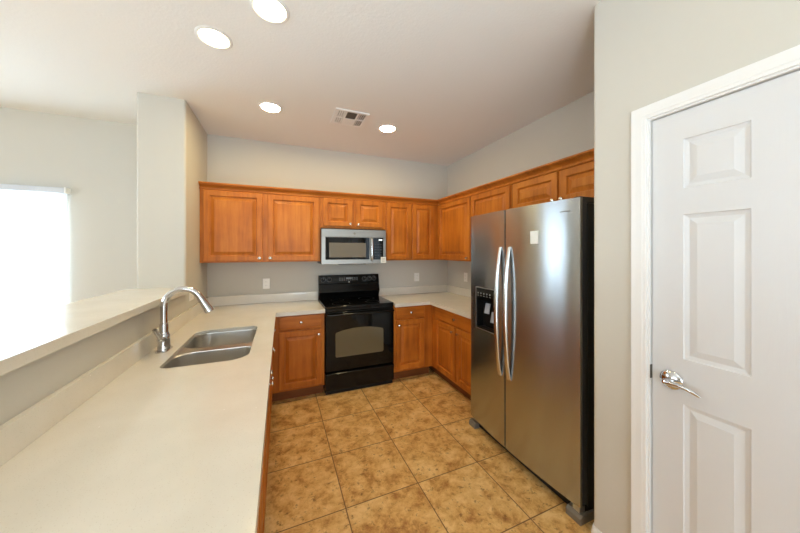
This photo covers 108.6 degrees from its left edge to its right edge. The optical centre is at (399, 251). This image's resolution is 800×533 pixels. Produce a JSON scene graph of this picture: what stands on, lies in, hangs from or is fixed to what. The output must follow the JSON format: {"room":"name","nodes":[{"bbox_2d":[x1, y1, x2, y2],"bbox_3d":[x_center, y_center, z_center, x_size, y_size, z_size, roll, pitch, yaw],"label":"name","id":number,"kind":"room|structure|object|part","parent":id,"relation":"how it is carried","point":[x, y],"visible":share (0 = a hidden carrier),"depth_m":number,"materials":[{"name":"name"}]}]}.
{"room":"kitchen","nodes":[
{"label":"kitchen","id":0,"kind":"room"},
{"bbox_2d":[0,294,185,425],"bbox_3d":[-1.432,0.923,1.139,0.305,1.164,2.600,0,0,-22],"label":"wall","id":1,"kind":"structure","parent":0,"point":[23,387],"depth_m":1.08,"materials":[{"name":"grey paint"}]},
{"bbox_2d":[0,287,187,375],"bbox_3d":[-1.453,0.319,1.119,0.422,0.042,2.619,0,0,-22],"label":"bar ledge","id":2,"kind":"object","parent":1,"relation":"on","point":[27,338],"visible":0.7,"depth_m":1.22,"materials":[{"name":"beige stone"}]},
{"bbox_2d":[0,297,208,466],"bbox_3d":[-1.426,0.544,1.552,0.020,0.102,3.319,0,0,-23],"label":"backsplash","id":3,"kind":"structure","parent":1,"relation":"attached to","point":[20,431],"depth_m":1.06,"materials":[{"name":"beige stone"}]},
{"bbox_2d":[137,92,206,309],"bbox_3d":[-2.084,0.121,2.687,0.325,2.767,0.760,0,0,-22],"label":"wall column","id":4,"kind":"structure","parent":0,"point":[171,140],"depth_m":2.36,"materials":[{"name":"grey paint"}]},
{"bbox_2d":[189,293,193,300],"bbox_3d":[-1.846,0.397,2.547,0.008,0.074,0.118,0,0,-22],"label":"wall outlet","id":5,"kind":"object","parent":4,"relation":"attached to","point":[191,296],"visible":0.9,"depth_m":2.52,"materials":[{"name":"white plastic"}]},
{"bbox_2d":[0,107,446,303],"bbox_3d":[-2.681,0.121,2.916,7.517,2.767,0.120,0,0,-22],"label":"wall","id":6,"kind":"structure","parent":0,"point":[95,159],"depth_m":2.86,"materials":[{"name":"grey paint"}]},
{"bbox_2d":[0,184,70,319],"bbox_3d":[-3.899,0.344,2.306,1.812,1.852,0.074,0,0,-22],"label":"window","id":7,"kind":"structure","parent":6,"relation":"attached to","point":[33,219],"depth_m":2.56,"materials":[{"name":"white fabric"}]},
{"bbox_2d":[200,189,319,262],"bbox_3d":[-1.479,-0.255,3.148,1.145,0.740,0.370,0,0,-22],"label":"upper cabinet","id":8,"kind":"object","parent":6,"relation":"attached to","point":[235,227],"visible":1,"depth_m":2.98,"materials":[{"name":"brown wood"}]},
{"bbox_3d":[-1.681,-0.252,2.908,0.525,0.703,0.019,0,0,-23],"label":"door","id":9,"kind":"part","parent":8,"relation":"part of","materials":[{"name":"brown wood"}]},
{"bbox_3d":[-1.153,-0.250,3.126,0.522,0.700,0.019,0,0,-23],"label":"door","id":10,"kind":"part","parent":8,"relation":"part of","materials":[{"name":"brown wood"}]},
{"bbox_2d":[198,148,593,205],"bbox_3d":[-0.274,-0.640,2.232,2.670,0.066,2.344,0,0,-22],"label":"crown molding","id":11,"kind":"structure","parent":8,"relation":"attached to","point":[583,157],"depth_m":2.95,"materials":[{"name":"brown wood"}]},
{"bbox_2d":[209,291,317,305],"bbox_3d":[-1.542,0.544,3.311,1.152,0.102,0.020,0,0,-23],"label":"backsplash","id":12,"kind":"structure","parent":6,"relation":"attached to","point":[295,296],"depth_m":3.29,"materials":[{"name":"beige stone"}]},
{"bbox_2d":[263,278,269,288],"bbox_3d":[-1.544,0.375,3.317,0.074,0.118,0.008,0,0,-22],"label":"wall outlet","id":13,"kind":"object","parent":6,"relation":"attached to","point":[266,282],"visible":1,"depth_m":3.32,"materials":[{"name":"white plastic"}]},
{"bbox_2d":[320,197,384,229],"bbox_3d":[-0.590,-0.444,3.516,0.776,0.362,0.370,0,0,-22],"label":"upper cabinet","id":14,"kind":"object","parent":6,"relation":"attached to","point":[335,213],"visible":0.98,"depth_m":3.36,"materials":[{"name":"brown wood"}]},
{"bbox_3d":[-0.715,-0.445,3.308,0.334,0.316,0.019,0,0,-23],"label":"door","id":15,"kind":"part","parent":14,"relation":"part of","materials":[{"name":"brown wood"}]},
{"bbox_2d":[317,229,385,264],"bbox_3d":[-0.584,-0.049,3.480,0.757,0.405,0.434,0,0,-22],"label":"microwave","id":16,"kind":"object","parent":14,"relation":"attached to","point":[337,246],"visible":1,"depth_m":3.31,"materials":[{"name":"silver metal"}]},
{"bbox_3d":[-0.599,-0.008,3.303,0.592,0.310,0.021,0,0,-23],"label":"door","id":17,"kind":"part","parent":16,"relation":"part of","materials":[{"name":"silver metal"}]},
{"bbox_3d":[-0.595,-0.031,3.294,0.510,0.254,0.006,0,0,-23],"label":"door glass","id":18,"kind":"part","parent":16,"relation":"part of","materials":[{"name":"black glass"}]},
{"bbox_3d":[-0.523,-0.207,3.334,0.757,0.087,0.021,0,0,-23],"label":"vent panel","id":19,"kind":"part","parent":16,"relation":"part of","materials":[{"name":"silver metal"}]},
{"bbox_3d":[-0.330,-0.025,3.379,0.026,0.280,0.055,0,0,-23],"label":"handle","id":20,"kind":"part","parent":16,"relation":"part of","materials":[{"name":"silver metal"}]},
{"bbox_3d":[-0.260,-0.029,3.432,0.125,0.258,0.005,0,0,-23],"label":"control panel","id":21,"kind":"part","parent":16,"relation":"part of","materials":[{"name":"black glass"}]},
{"bbox_3d":[-0.249,-0.008,3.448,0.164,0.310,0.021,0,0,-23],"label":"panel","id":22,"kind":"part","parent":16,"relation":"part of","materials":[{"name":"silver metal"}]},
{"bbox_3d":[-0.366,-0.445,3.452,0.334,0.316,0.019,0,0,-23],"label":"door","id":23,"kind":"part","parent":14,"relation":"part of","materials":[{"name":"brown wood"}]},
{"bbox_2d":[385,202,437,260],"bbox_3d":[0.118,-0.255,3.826,0.768,0.740,0.339,0,0,-22],"label":"upper cabinet","id":24,"kind":"object","parent":6,"relation":"attached to","point":[411,229],"visible":0.89,"depth_m":3.67,"materials":[{"name":"brown wood"}]},
{"bbox_3d":[-0.014,-0.250,3.598,0.330,0.700,0.019,0,0,-23],"label":"door","id":25,"kind":"part","parent":24,"relation":"part of","materials":[{"name":"brown wood"}]},
{"bbox_3d":[0.300,-0.250,3.728,0.306,0.700,0.019,0,0,-23],"label":"door","id":26,"kind":"part","parent":24,"relation":"part of","materials":[{"name":"brown wood"}]},
{"bbox_2d":[379,285,446,295],"bbox_3d":[0.196,0.544,4.031,1.062,0.102,0.020,0,0,-23],"label":"backsplash","id":27,"kind":"structure","parent":6,"relation":"attached to","point":[431,288],"depth_m":4.01,"materials":[{"name":"beige stone"}]},
{"bbox_2d":[414,273,418,280],"bbox_3d":[0.238,0.365,4.056,0.074,0.118,0.008,0,0,-22],"label":"wall outlet","id":28,"kind":"object","parent":6,"relation":"attached to","point":[416,275],"visible":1,"depth_m":4.05,"materials":[{"name":"white plastic"}]},
{"bbox_2d":[0,0,600,165],"bbox_3d":[-1.288,-1.312,-0.447,7.517,0.100,7.400,0,0,-22],"label":"ceiling","id":29,"kind":"structure","parent":0,"point":[454,78],"depth_m":1.95,"materials":[{"name":"white paint"}]},
{"bbox_2d":[194,25,232,49],"bbox_3d":[-1.101,-1.258,1.701,0.192,0.007,0.192,0,0,-22],"label":"recessed light","id":30,"kind":"object","parent":29,"relation":"in","point":[213,37],"visible":1,"depth_m":1.69,"materials":[{"name":"white"}]},
{"bbox_2d":[249,0,289,23],"bbox_3d":[-0.678,-1.258,1.500,0.192,0.007,0.192,0,0,-22],"label":"recessed light","id":31,"kind":"object","parent":29,"relation":"in","point":[270,11],"visible":1,"depth_m":1.50,"materials":[{"name":"white glass"}]},
{"bbox_2d":[258,102,281,112],"bbox_3d":[-1.135,-1.258,2.519,0.192,0.007,0.192,0,0,-22],"label":"recessed light","id":32,"kind":"object","parent":29,"relation":"in","point":[271,107],"visible":1,"depth_m":2.52,"materials":[{"name":"white"}]},
{"bbox_2d":[330,108,369,127],"bbox_3d":[-0.477,-1.256,2.725,0.310,0.011,0.310,0,0,-22],"label":"ceiling vent","id":33,"kind":"object","parent":29,"relation":"in","point":[345,117],"visible":1,"depth_m":2.71,"materials":[{"name":"white metal"}]},
{"bbox_3d":[-0.502,-1.257,2.786,0.092,0.008,0.133,0,0,-23],"label":"blank plate","id":34,"kind":"part","parent":33,"relation":"part of","materials":[{"name":"white metal"}]},
{"bbox_2d":[378,124,396,132],"bbox_3d":[-0.129,-1.258,2.955,0.192,0.007,0.192,0,0,-22],"label":"recessed light","id":35,"kind":"object","parent":29,"relation":"in","point":[386,128],"visible":1,"depth_m":2.95,"materials":[{"name":"white"}]},
{"bbox_2d":[264,368,593,532],"bbox_3d":[-1.288,1.555,-0.447,7.517,0.100,7.400,0,0,-22],"label":"floor","id":36,"kind":"structure","parent":0,"point":[404,455],"depth_m":1.95,"materials":[{"name":"brown tile"}]},
{"bbox_2d":[257,445,264,532],"bbox_3d":[-0.833,1.062,0.953,0.659,0.887,0.839,0,0,-22],"label":"base cabinet","id":37,"kind":"object","parent":36,"relation":"on","point":[261,517],"visible":0.15,"depth_m":1.29,"materials":[{"name":"brown wood"}]},
{"bbox_2d":[265,347,273,510],"bbox_3d":[-1.171,1.062,1.810,0.690,0.887,1.000,0,0,-22],"label":"base cabinet","id":38,"kind":"object","parent":36,"relation":"on","point":[268,422],"visible":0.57,"depth_m":1.77,"materials":[{"name":"brown wood"}]},
{"bbox_3d":[-0.784,1.081,1.672,0.019,0.567,0.410,0,0,-23],"label":"door","id":39,"kind":"part","parent":38,"relation":"part of","materials":[{"name":"brown wood"}]},
{"bbox_3d":[-0.949,1.081,2.070,0.019,0.567,0.410,0,0,-23],"label":"door","id":40,"kind":"part","parent":38,"relation":"part of","materials":[{"name":"brown wood"}]},
{"bbox_2d":[271,329,275,409],"bbox_3d":[-1.561,1.062,2.752,0.690,0.887,1.038,0,0,-22],"label":"base cabinet","id":41,"kind":"object","parent":36,"relation":"on","point":[274,329],"visible":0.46,"depth_m":2.46,"materials":[{"name":"brown wood"}]},
{"bbox_2d":[0,291,324,532],"bbox_3d":[-0.907,0.564,1.778,1.152,0.142,3.339,0,0,-22],"label":"countertop","id":42,"kind":"structure","parent":41,"relation":"on","point":[132,443],"depth_m":0.89,"materials":[{"name":"beige stone"}]},
{"bbox_2d":[152,286,213,353],"bbox_3d":[-1.311,0.405,1.755,0.290,0.380,0.167,0,0,-22],"label":"faucet","id":43,"kind":"object","parent":42,"relation":"on","point":[163,336],"visible":1,"depth_m":1.72,"materials":[{"name":"silver metal"}]},
{"bbox_3d":[-1.404,0.493,1.675,0.038,0.101,0.091,0,0,-16],"label":"lever","id":44,"kind":"part","parent":43,"relation":"part of","materials":[{"name":"silver metal"}]},
{"bbox_3d":[-1.421,0.592,1.730,0.064,0.006,0.130,0,0,-23],"label":"deck plate","id":45,"kind":"part","parent":43,"relation":"part of","materials":[{"name":"silver metal"}]},
{"bbox_2d":[163,329,256,367],"bbox_3d":[-1.179,0.719,1.869,0.467,0.203,0.816,0,0,-22],"label":"sink","id":46,"kind":"object","parent":42,"relation":"in","point":[205,348],"visible":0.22,"depth_m":1.85,"materials":[{"name":"silver metal"}]},
{"bbox_3d":[-1.092,0.719,1.661,0.419,0.202,0.318,0,0,-23],"label":"bowl","id":47,"kind":"part","parent":46,"relation":"part of","materials":[{"name":"silver metal"}]},
{"bbox_3d":[-1.253,0.719,2.049,0.419,0.202,0.380,0,0,-23],"label":"bowl","id":48,"kind":"part","parent":46,"relation":"part of","materials":[{"name":"silver metal"}]},
{"bbox_3d":[-1.158,1.081,2.574,0.019,0.567,0.360,0,0,-23],"label":"door","id":49,"kind":"part","parent":41,"relation":"part of","materials":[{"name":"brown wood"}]},
{"bbox_2d":[272,313,323,401],"bbox_3d":[-1.128,1.062,3.145,0.511,0.887,0.644,0,0,-22],"label":"base cabinet","id":50,"kind":"object","parent":36,"relation":"on","point":[298,341],"visible":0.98,"depth_m":2.88,"materials":[{"name":"brown wood"}]},
{"bbox_3d":[-0.999,0.713,2.892,0.408,0.131,0.019,0,0,-23],"label":"drawer","id":51,"kind":"part","parent":50,"relation":"part of","materials":[{"name":"brown wood"}]},
{"bbox_3d":[-0.999,1.081,2.892,0.408,0.567,0.019,0,0,-23],"label":"door","id":52,"kind":"part","parent":50,"relation":"part of","materials":[{"name":"brown wood"}]},
{"bbox_2d":[318,274,393,394],"bbox_3d":[-0.527,0.901,3.376,0.768,1.207,0.655,0,0,-22],"label":"range","id":53,"kind":"object","parent":36,"relation":"on","point":[358,322],"visible":0.98,"depth_m":3.15,"materials":[{"name":"black metal"}]},
{"bbox_2d":[319,296,393,309],"bbox_3d":[-0.530,0.597,3.383,0.768,0.029,0.544,0,0,-23],"label":"cooktop","id":54,"kind":"object","parent":53,"relation":"in","point":[328,302],"depth_m":3.27,"materials":[{"name":"black glass"}]},
{"bbox_3d":[-0.431,0.953,3.145,0.760,0.624,0.046,0,0,-23],"label":"oven door","id":55,"kind":"part","parent":53,"relation":"part of","materials":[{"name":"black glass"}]},
{"bbox_3d":[-0.434,0.625,3.152,0.760,0.024,0.036,0,0,-23],"label":"rail","id":56,"kind":"part","parent":53,"relation":"part of","materials":[{"name":"black metal"}]},
{"bbox_3d":[-0.412,0.667,3.099,0.762,0.025,0.058,0,0,-23],"label":"handle","id":57,"kind":"part","parent":53,"relation":"part of","materials":[{"name":"black metal"}]},
{"bbox_3d":[-0.430,1.369,3.141,0.760,0.183,0.056,0,0,-23],"label":"drawer","id":58,"kind":"part","parent":53,"relation":"part of","materials":[{"name":"black metal"}]},
{"bbox_2d":[393,305,431,379],"bbox_3d":[0.054,1.062,3.634,0.496,0.887,0.644,0,0,-22],"label":"base cabinet","id":59,"kind":"object","parent":36,"relation":"on","point":[412,325],"visible":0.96,"depth_m":3.37,"materials":[{"name":"brown wood"}]},
{"bbox_3d":[0.122,0.713,3.357,0.360,0.131,0.019,0,0,-23],"label":"drawer","id":60,"kind":"part","parent":59,"relation":"part of","materials":[{"name":"brown wood"}]},
{"bbox_3d":[0.122,1.081,3.357,0.360,0.567,0.019,0,0,-23],"label":"door","id":61,"kind":"part","parent":59,"relation":"part of","materials":[{"name":"brown wood"}]},
{"bbox_2d":[429,305,470,399],"bbox_3d":[0.714,1.062,3.392,0.636,0.887,1.597,0,0,-22],"label":"base cabinet","id":62,"kind":"object","parent":36,"relation":"on","point":[451,332],"visible":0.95,"depth_m":3.05,"materials":[{"name":"brown wood"}]},
{"bbox_2d":[379,285,470,318],"bbox_3d":[0.508,0.564,3.306,1.083,0.142,1.599,0,0,-22],"label":"countertop","id":63,"kind":"structure","parent":62,"relation":"on","point":[454,299],"depth_m":3.69,"materials":[{"name":"beige stone"}]},
{"bbox_3d":[0.497,1.081,3.188,0.019,0.567,0.423,0,0,-23],"label":"door","id":64,"kind":"part","parent":62,"relation":"part of","materials":[{"name":"brown wood"}]},
{"bbox_3d":[0.583,0.713,2.982,0.019,0.131,0.870,0,0,-23],"label":"drawer","id":65,"kind":"part","parent":62,"relation":"part of","materials":[{"name":"brown wood"}]},
{"bbox_3d":[0.668,1.081,2.776,0.019,0.567,0.423,0,0,-23],"label":"door","id":66,"kind":"part","parent":62,"relation":"part of","materials":[{"name":"brown wood"}]},
{"bbox_2d":[469,196,593,525],"bbox_3d":[1.098,0.599,2.161,0.818,1.811,1.006,0,0,-22],"label":"refrigerator","id":67,"kind":"object","parent":36,"relation":"on","point":[532,266],"visible":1,"depth_m":1.80,"materials":[{"name":"grey metal"}]},
{"bbox_3d":[0.702,0.348,2.298,0.060,0.098,0.215,0,0,-23],"label":"dispenser panel","id":68,"kind":"part","parent":67,"relation":"part of","materials":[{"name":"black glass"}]},
{"bbox_3d":[0.683,0.463,2.290,0.024,0.340,0.227,0,0,-23],"label":"dispenser frame","id":69,"kind":"part","parent":67,"relation":"part of","materials":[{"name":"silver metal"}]},
{"bbox_3d":[0.690,0.557,2.284,0.045,1.711,0.442,0,0,-23],"label":"door","id":70,"kind":"part","parent":67,"relation":"part of","materials":[{"name":"silver metal"}]},
{"bbox_3d":[0.714,0.438,2.102,0.061,0.935,0.036,0,0,-23],"label":"handle","id":71,"kind":"part","parent":67,"relation":"part of","materials":[{"name":"silver metal"}]},
{"bbox_3d":[0.748,0.438,2.017,0.061,0.935,0.036,0,0,-23],"label":"handle","id":72,"kind":"part","parent":67,"relation":"part of","materials":[{"name":"silver metal"}]},
{"bbox_3d":[0.880,0.557,1.824,0.046,1.711,0.542,0,0,-23],"label":"door","id":73,"kind":"part","parent":67,"relation":"part of","materials":[{"name":"silver metal"}]},
{"bbox_2d":[447,91,593,288],"bbox_3d":[2.128,0.121,0.968,0.120,2.767,7.160,0,0,-22],"label":"wall","id":74,"kind":"structure","parent":0,"point":[567,131],"depth_m":2.90,"materials":[{"name":"grey paint"}]},
{"bbox_2d":[438,196,470,261],"bbox_3d":[0.721,-0.255,3.697,0.390,0.740,1.038,0,0,-22],"label":"upper cabinet","id":75,"kind":"object","parent":74,"relation":"attached to","point":[454,218],"visible":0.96,"depth_m":3.42,"materials":[{"name":"brown wood"}]},
{"bbox_2d":[447,285,470,296],"bbox_3d":[0.999,0.544,3.509,0.020,0.102,1.599,0,0,-23],"label":"backsplash","id":76,"kind":"structure","parent":74,"relation":"attached to","point":[453,289],"depth_m":3.93,"materials":[{"name":"beige stone"}]},
{"bbox_2d":[471,184,511,216],"bbox_3d":[1.034,-0.255,2.942,0.390,0.740,0.597,0,0,-22],"label":"upper cabinet","id":77,"kind":"object","parent":74,"relation":"attached to","point":[499,199],"visible":0.05,"depth_m":2.82,"materials":[{"name":"brown wood"}]},
{"bbox_2d":[512,161,593,207],"bbox_3d":[1.345,-0.477,2.191,0.390,0.295,1.028,0,0,-22],"label":"upper cabinet","id":78,"kind":"object","parent":74,"relation":"attached to","point":[575,181],"visible":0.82,"depth_m":2.17,"materials":[{"name":"brown wood"}]},
{"bbox_3d":[1.103,-0.478,2.372,0.019,0.243,0.448,0,0,-23],"label":"door","id":79,"kind":"part","parent":78,"relation":"part of","materials":[{"name":"brown wood"}]},
{"bbox_3d":[1.284,-0.478,1.934,0.019,0.243,0.455,0,0,-23],"label":"door","id":80,"kind":"part","parent":78,"relation":"part of","materials":[{"name":"brown wood"}]},
{"bbox_2d":[594,0,799,532],"bbox_3d":[2.220,0.121,-0.437,0.787,2.767,4.493,0,0,-22],"label":"wall","id":81,"kind":"structure","parent":0,"point":[646,52],"depth_m":1.35,"materials":[{"name":"grey paint"}]},
{"bbox_2d":[591,523,601,532],"bbox_3d":[1.036,1.459,1.415,0.043,0.092,0.191,0,0,-22],"label":"baseboard","id":82,"kind":"structure","parent":81,"relation":"attached to","point":[594,529],"depth_m":1.47,"materials":[{"name":"white"}]},
{"bbox_2d":[631,45,799,532],"bbox_3d":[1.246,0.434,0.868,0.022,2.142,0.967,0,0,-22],"label":"trim","id":83,"kind":"structure","parent":81,"relation":"attached to","point":[789,58],"depth_m":1.27,"materials":[{"name":"white"}]},
{"bbox_2d":[650,70,799,532],"bbox_3d":[1.255,0.462,0.874,0.095,2.062,0.836,0,0,-22],"label":"door","id":84,"kind":"structure","parent":81,"relation":"in","point":[725,366],"depth_m":1.05,"materials":[{"name":"white wood"}]},
{"bbox_3d":[1.110,0.537,1.190,0.050,0.078,0.078,0,0,-23],"label":"handle","id":85,"kind":"part","parent":84,"relation":"part of","materials":[{"name":"silver metal"}]},
{"bbox_3d":[1.110,0.542,1.134,0.023,0.033,0.109,0,0,-25],"label":"lever","id":86,"kind":"part","parent":84,"relation":"part of","materials":[{"name":"silver metal"}]}
]}

